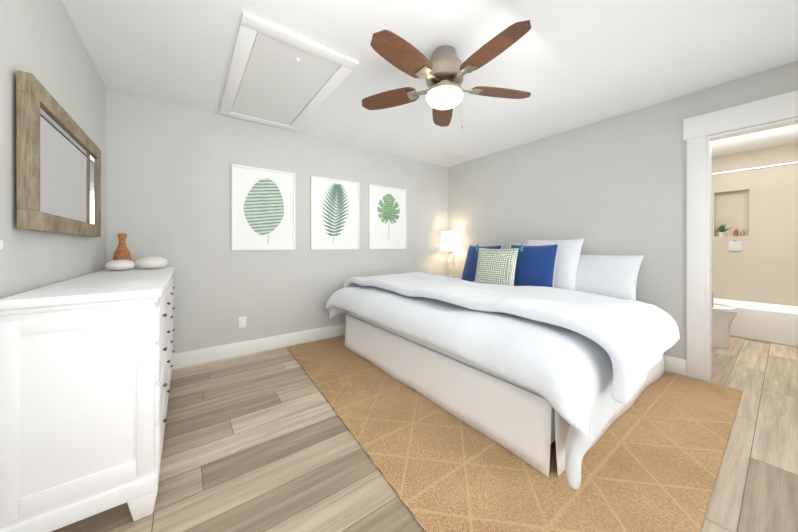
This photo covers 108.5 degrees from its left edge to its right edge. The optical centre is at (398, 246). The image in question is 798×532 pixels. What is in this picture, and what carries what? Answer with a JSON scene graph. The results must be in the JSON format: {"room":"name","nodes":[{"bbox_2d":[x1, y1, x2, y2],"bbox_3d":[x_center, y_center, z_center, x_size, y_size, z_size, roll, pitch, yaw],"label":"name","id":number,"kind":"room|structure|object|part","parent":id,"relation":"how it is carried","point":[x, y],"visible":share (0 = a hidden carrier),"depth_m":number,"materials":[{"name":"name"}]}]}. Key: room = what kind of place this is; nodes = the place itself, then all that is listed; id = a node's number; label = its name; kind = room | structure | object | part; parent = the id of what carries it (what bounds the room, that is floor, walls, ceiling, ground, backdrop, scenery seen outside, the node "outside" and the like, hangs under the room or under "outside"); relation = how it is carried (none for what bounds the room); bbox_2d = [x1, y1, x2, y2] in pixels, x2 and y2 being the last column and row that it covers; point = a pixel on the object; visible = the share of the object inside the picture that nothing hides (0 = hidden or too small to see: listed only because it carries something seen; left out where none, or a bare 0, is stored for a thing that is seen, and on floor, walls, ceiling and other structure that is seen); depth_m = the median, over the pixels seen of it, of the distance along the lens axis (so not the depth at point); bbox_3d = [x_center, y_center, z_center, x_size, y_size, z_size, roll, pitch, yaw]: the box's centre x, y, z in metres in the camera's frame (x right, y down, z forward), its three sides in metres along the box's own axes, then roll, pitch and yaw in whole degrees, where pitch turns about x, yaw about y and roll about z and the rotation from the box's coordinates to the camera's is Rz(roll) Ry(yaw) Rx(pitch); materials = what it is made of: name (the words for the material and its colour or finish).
{"room":"bedroom","nodes":[
{"label":"bedroom","id":0,"kind":"room"},
{"bbox_2d":[0,0,105,298],"bbox_3d":[-1.276,-0.097,0.725,0.120,2.440,4.260,0,0,-36],"label":"wall","id":1,"kind":"structure","parent":0,"point":[41,41],"depth_m":1.35,"materials":[{"name":"paint"}]},
{"bbox_2d":[16,70,100,236],"bbox_3d":[-1.784,-0.373,1.556,0.052,0.610,1.120,0,0,-36],"label":"mirror","id":2,"kind":"object","parent":1,"relation":"attached to","point":[58,170],"visible":1,"depth_m":1.34,"materials":[{"name":"brown wood"}]},
{"bbox_2d":[106,87,447,353],"bbox_3d":[-0.795,-0.101,3.656,4.140,2.440,0.120,0,0,-36],"label":"wall","id":3,"kind":"structure","parent":0,"point":[168,181],"depth_m":2.90,"materials":[{"name":"paint"}]},
{"bbox_2d":[239,316,245,327],"bbox_3d":[-1.617,0.780,2.968,0.072,0.116,0.009,0,0,-36],"label":"electrical outlet plate","id":4,"kind":"object","parent":3,"relation":"attached to","point":[242,322],"visible":1,"depth_m":2.97,"materials":[{"name":"white plastic"}]},
{"bbox_2d":[172,324,345,368],"bbox_3d":[-0.802,1.049,3.565,4.020,0.140,0.019,0,0,-36],"label":"baseboard","id":5,"kind":"structure","parent":3,"relation":"attached to","point":[226,351],"depth_m":3.01,"materials":[{"name":"white wood"}]},
{"bbox_2d":[231,164,294,249],"bbox_3d":[-1.437,-0.400,3.086,0.630,0.870,0.030,0,0,-36],"label":"picture frame","id":6,"kind":"object","parent":3,"relation":"attached to","point":[262,209],"visible":1,"depth_m":3.06,"materials":[{"name":"paper"}]},
{"bbox_2d":[310,176,358,249],"bbox_3d":[-0.782,-0.401,3.570,0.640,0.870,0.030,0,0,-36],"label":"picture frame","id":7,"kind":"object","parent":3,"relation":"attached to","point":[334,214],"visible":1,"depth_m":3.55,"materials":[{"name":"paper"}]},
{"bbox_2d":[368,184,406,248],"bbox_3d":[-0.151,-0.402,4.037,0.630,0.870,0.030,0,0,-36],"label":"picture frame","id":8,"kind":"object","parent":3,"relation":"attached to","point":[387,217],"visible":1,"depth_m":4.02,"materials":[{"name":"paper"}]},
{"bbox_2d":[52,335,797,531],"bbox_3d":[1.485,1.170,2.769,6.990,0.100,4.260,0,0,-36],"label":"floor","id":9,"kind":"structure","parent":0,"point":[264,441],"depth_m":1.52,"materials":[{"name":"brown wood"}]},
{"bbox_2d":[0,267,174,531],"bbox_3d":[-1.663,0.649,1.746,0.443,0.944,1.680,0,0,-36],"label":"dresser","id":10,"kind":"object","parent":9,"relation":"on","point":[86,363],"visible":1,"depth_m":1.08,"materials":[{"name":"white wood"}]},
{"bbox_2d":[105,260,134,270],"bbox_3d":[-2.073,0.136,2.138,0.162,0.079,0.190,0,0,-36],"label":"pebble","id":11,"kind":"object","parent":10,"relation":"on","point":[117,265],"visible":0.96,"depth_m":2.08,"materials":[{"name":"white stone"}]},
{"bbox_2d":[113,233,130,260],"bbox_3d":[-2.170,0.035,2.253,0.104,0.280,0.104,0,0,-36],"label":"vase","id":12,"kind":"object","parent":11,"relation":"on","point":[122,252],"visible":0.77,"depth_m":2.23,"materials":[{"name":"brown wood"}]},
{"bbox_2d":[135,256,167,268],"bbox_3d":[-1.984,0.126,2.304,0.204,0.098,0.240,0,0,-36],"label":"pebble","id":13,"kind":"object","parent":10,"relation":"on","point":[150,262],"visible":0.98,"depth_m":2.23,"materials":[{"name":"white stone"}]},
{"bbox_2d":[287,336,742,531],"bbox_3d":[0.635,1.114,2.644,2.735,0.012,3.090,0,0,-36],"label":"rug","id":14,"kind":"object","parent":9,"relation":"on","point":[652,458],"visible":0.52,"depth_m":1.49,"materials":[{"name":"wicker"}]},
{"bbox_2d":[325,238,679,488],"bbox_3d":[0.818,0.510,2.841,2.207,1.195,2.806,0,0,-36],"label":"bed","id":15,"kind":"object","parent":14,"relation":"on","point":[531,352],"visible":1,"depth_m":1.74,"materials":[{"name":"white fabric"}]},
{"bbox_2d":[325,286,619,488],"bbox_3d":[0.541,0.726,2.650,1.556,0.627,2.681,0,0,-36],"label":"comforter","id":16,"kind":"object","parent":15,"relation":"on","point":[534,384],"depth_m":1.59,"materials":[{"name":"white fabric"}]},
{"bbox_2d":[461,245,500,281],"bbox_3d":[1.058,0.233,3.758,0.163,0.560,0.600,20,-9,-27],"label":"pillow","id":17,"kind":"object","parent":15,"relation":"on","point":[469,271],"depth_m":3.79,"materials":[{"name":"fabric"}]},
{"bbox_2d":[474,244,522,285],"bbox_3d":[1.089,0.275,3.271,0.134,0.623,0.626,16,-9,-35],"label":"cushion","id":18,"kind":"object","parent":15,"relation":"on","point":[494,266],"depth_m":3.20,"materials":[{"name":"green fabric"}]},
{"bbox_3d":[0.894,0.650,2.904,2.010,0.260,2.240,0,0,-36],"label":"mattress","id":19,"kind":"part","parent":15,"relation":"part of","materials":[{"name":"white fabric"}]},
{"bbox_2d":[511,244,557,286],"bbox_3d":[1.430,0.232,3.138,0.165,0.560,0.560,17,-10,-35],"label":"pillow","id":20,"kind":"object","parent":15,"relation":"on","point":[535,265],"depth_m":3.02,"materials":[{"name":"blue fabric"}]},
{"bbox_2d":[527,238,583,290],"bbox_3d":[1.646,0.197,3.148,0.173,0.640,0.640,24,-14,-34],"label":"pillow","id":21,"kind":"object","parent":15,"relation":"on","point":[569,268],"depth_m":2.95,"materials":[{"name":"fabric"}]},
{"bbox_2d":[575,254,643,299],"bbox_3d":[1.976,0.278,2.870,0.178,0.500,0.720,39,-22,-30],"label":"pillow","id":22,"kind":"object","parent":15,"relation":"on","point":[615,276],"depth_m":2.72,"materials":[{"name":"fabric"}]},
{"bbox_3d":[0.667,0.796,4.417,0.595,0.617,0.356,0,0,-36],"label":"nightstand","id":23,"kind":"object","parent":14,"relation":"on","visible":0},
{"bbox_2d":[440,231,461,277],"bbox_3d":[0.812,0.124,4.459,0.340,0.725,0.340,0,0,-36],"label":"lamp","id":24,"kind":"object","parent":23,"relation":"on","point":[451,241],"visible":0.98,"depth_m":4.34,"materials":[{"name":"white fabric"}]},
{"bbox_2d":[712,303,736,348],"bbox_3d":[3.471,0.719,3.422,0.430,0.799,0.721,0,0,-36],"label":"toilet","id":25,"kind":"object","parent":9,"relation":"on","point":[723,316],"visible":0.21,"depth_m":3.15,"materials":[{"name":"ceramic"}]},
{"bbox_2d":[713,298,797,346],"bbox_3d":[4.556,0.934,3.660,0.748,0.369,1.600,0,0,-36],"label":"bathtub","id":26,"kind":"object","parent":9,"relation":"on","point":[770,323],"visible":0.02,"depth_m":3.43,"materials":[{"name":"ceramic"}]},
{"bbox_2d":[62,0,797,166],"bbox_3d":[1.783,-1.369,2.364,6.990,0.100,5.260,0,0,-36],"label":"ceiling","id":27,"kind":"structure","parent":0,"point":[570,64],"depth_m":1.97,"materials":[{"name":"paint"}]},
{"bbox_2d":[219,12,358,130],"bbox_3d":[-1.019,-1.302,2.418,0.730,0.034,1.480,0,0,-36],"label":"attic hatch","id":28,"kind":"object","parent":27,"relation":"attached to","point":[277,76],"depth_m":2.19,"materials":[{"name":"white wood"}]},
{"bbox_2d":[425,46,463,127],"bbox_3d":[0.310,-1.052,1.959,0.260,0.532,0.260,0,0,-36],"label":"motor","id":29,"kind":"object","parent":27,"relation":"hanging from","point":[445,93],"visible":0.88,"depth_m":1.87,"materials":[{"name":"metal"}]},
{"bbox_2d":[362,89,427,109],"bbox_3d":[-0.011,-1.094,2.106,0.605,0.039,0.163,0,0,23],"label":"blade","id":30,"kind":"object","parent":29,"relation":"attached to","point":[377,101],"depth_m":2.13,"materials":[{"name":"brown wood"}]},
{"bbox_2d":[432,108,452,126],"bbox_3d":[0.351,-1.094,2.310,0.163,0.039,0.605,0,0,5],"label":"blade","id":31,"kind":"object","parent":29,"relation":"attached to","point":[442,118],"depth_m":2.41,"materials":[{"name":"brown wood"}]},
{"bbox_2d":[371,20,530,95],"bbox_3d":[0.275,-1.093,1.675,0.824,0.039,0.512,0,0,5],"label":"blades","id":32,"kind":"object","parent":29,"relation":"attached to","point":[399,53],"depth_m":1.62,"materials":[{"name":"brown wood"}]},
{"bbox_2d":[462,88,530,98],"bbox_3d":[0.656,-1.094,2.029,0.605,0.039,0.163,0,0,-12],"label":"blade","id":33,"kind":"object","parent":29,"relation":"attached to","point":[491,92],"depth_m":2.02,"materials":[{"name":"brown wood"}]},
{"bbox_2d":[448,61,797,359],"bbox_3d":[1.978,-0.100,3.287,0.120,2.440,3.770,0,0,-36],"label":"wall","id":34,"kind":"structure","parent":0,"point":[615,185],"depth_m":2.92,"materials":[{"name":"paint"}]},
{"bbox_2d":[664,355,685,375],"bbox_3d":[1.654,1.049,3.612,0.015,0.140,2.805,0,0,-36],"label":"baseboard","id":35,"kind":"structure","parent":34,"relation":"attached to","point":[672,364],"depth_m":2.54,"materials":[{"name":"white wood"}]},
{"bbox_2d":[683,90,797,381],"bbox_3d":[2.853,0.009,2.100,0.166,2.225,1.090,0,0,-36],"label":"door frame","id":36,"kind":"structure","parent":34,"relation":"attached to","point":[697,130],"depth_m":2.40,"materials":[{"name":"white wood"}]},
{"bbox_2d":[712,142,797,305],"bbox_3d":[5.228,-0.101,3.484,0.120,2.440,2.720,0,0,-36],"label":"wall","id":37,"kind":"structure","parent":0,"point":[759,207],"depth_m":3.89,"materials":[{"name":"tile"}]},
{"bbox_2d":[714,225,733,235],"bbox_3d":[4.675,-0.249,4.167,0.119,0.192,0.251,0,0,-36],"label":"potted plant","id":38,"kind":"object","parent":37,"relation":"in","point":[721,229],"visible":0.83,"depth_m":4.16,"materials":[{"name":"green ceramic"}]},
{"bbox_2d":[728,240,741,250],"bbox_3d":[4.724,-0.018,4.038,0.029,0.153,0.130,0,0,-36],"label":"hook","id":39,"kind":"object","parent":37,"relation":"attached to","point":[734,245],"visible":0.98,"depth_m":4.03,"materials":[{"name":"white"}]},
{"bbox_2d":[734,229,744,235],"bbox_3d":[4.793,-0.203,4.046,0.040,0.100,0.098,0,0,-36],"label":"bottle","id":40,"kind":"object","parent":37,"relation":"in","point":[736,232],"visible":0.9,"depth_m":4.05,"materials":[{"name":"brown glass"}]},
{"bbox_3d":[3.334,-0.101,3.849,2.730,2.440,0.120,0,0,-36],"label":"wall","id":41,"kind":"structure","parent":0,"visible":0},
{"bbox_2d":[712,162,797,174],"bbox_3d":[4.601,-0.940,3.019,0.025,0.025,2.718,0,0,-36],"label":"rail","id":42,"kind":"object","parent":41,"relation":"attached to","point":[777,165],"depth_m":3.44,"materials":[{"name":"silver metal"}]}
]}

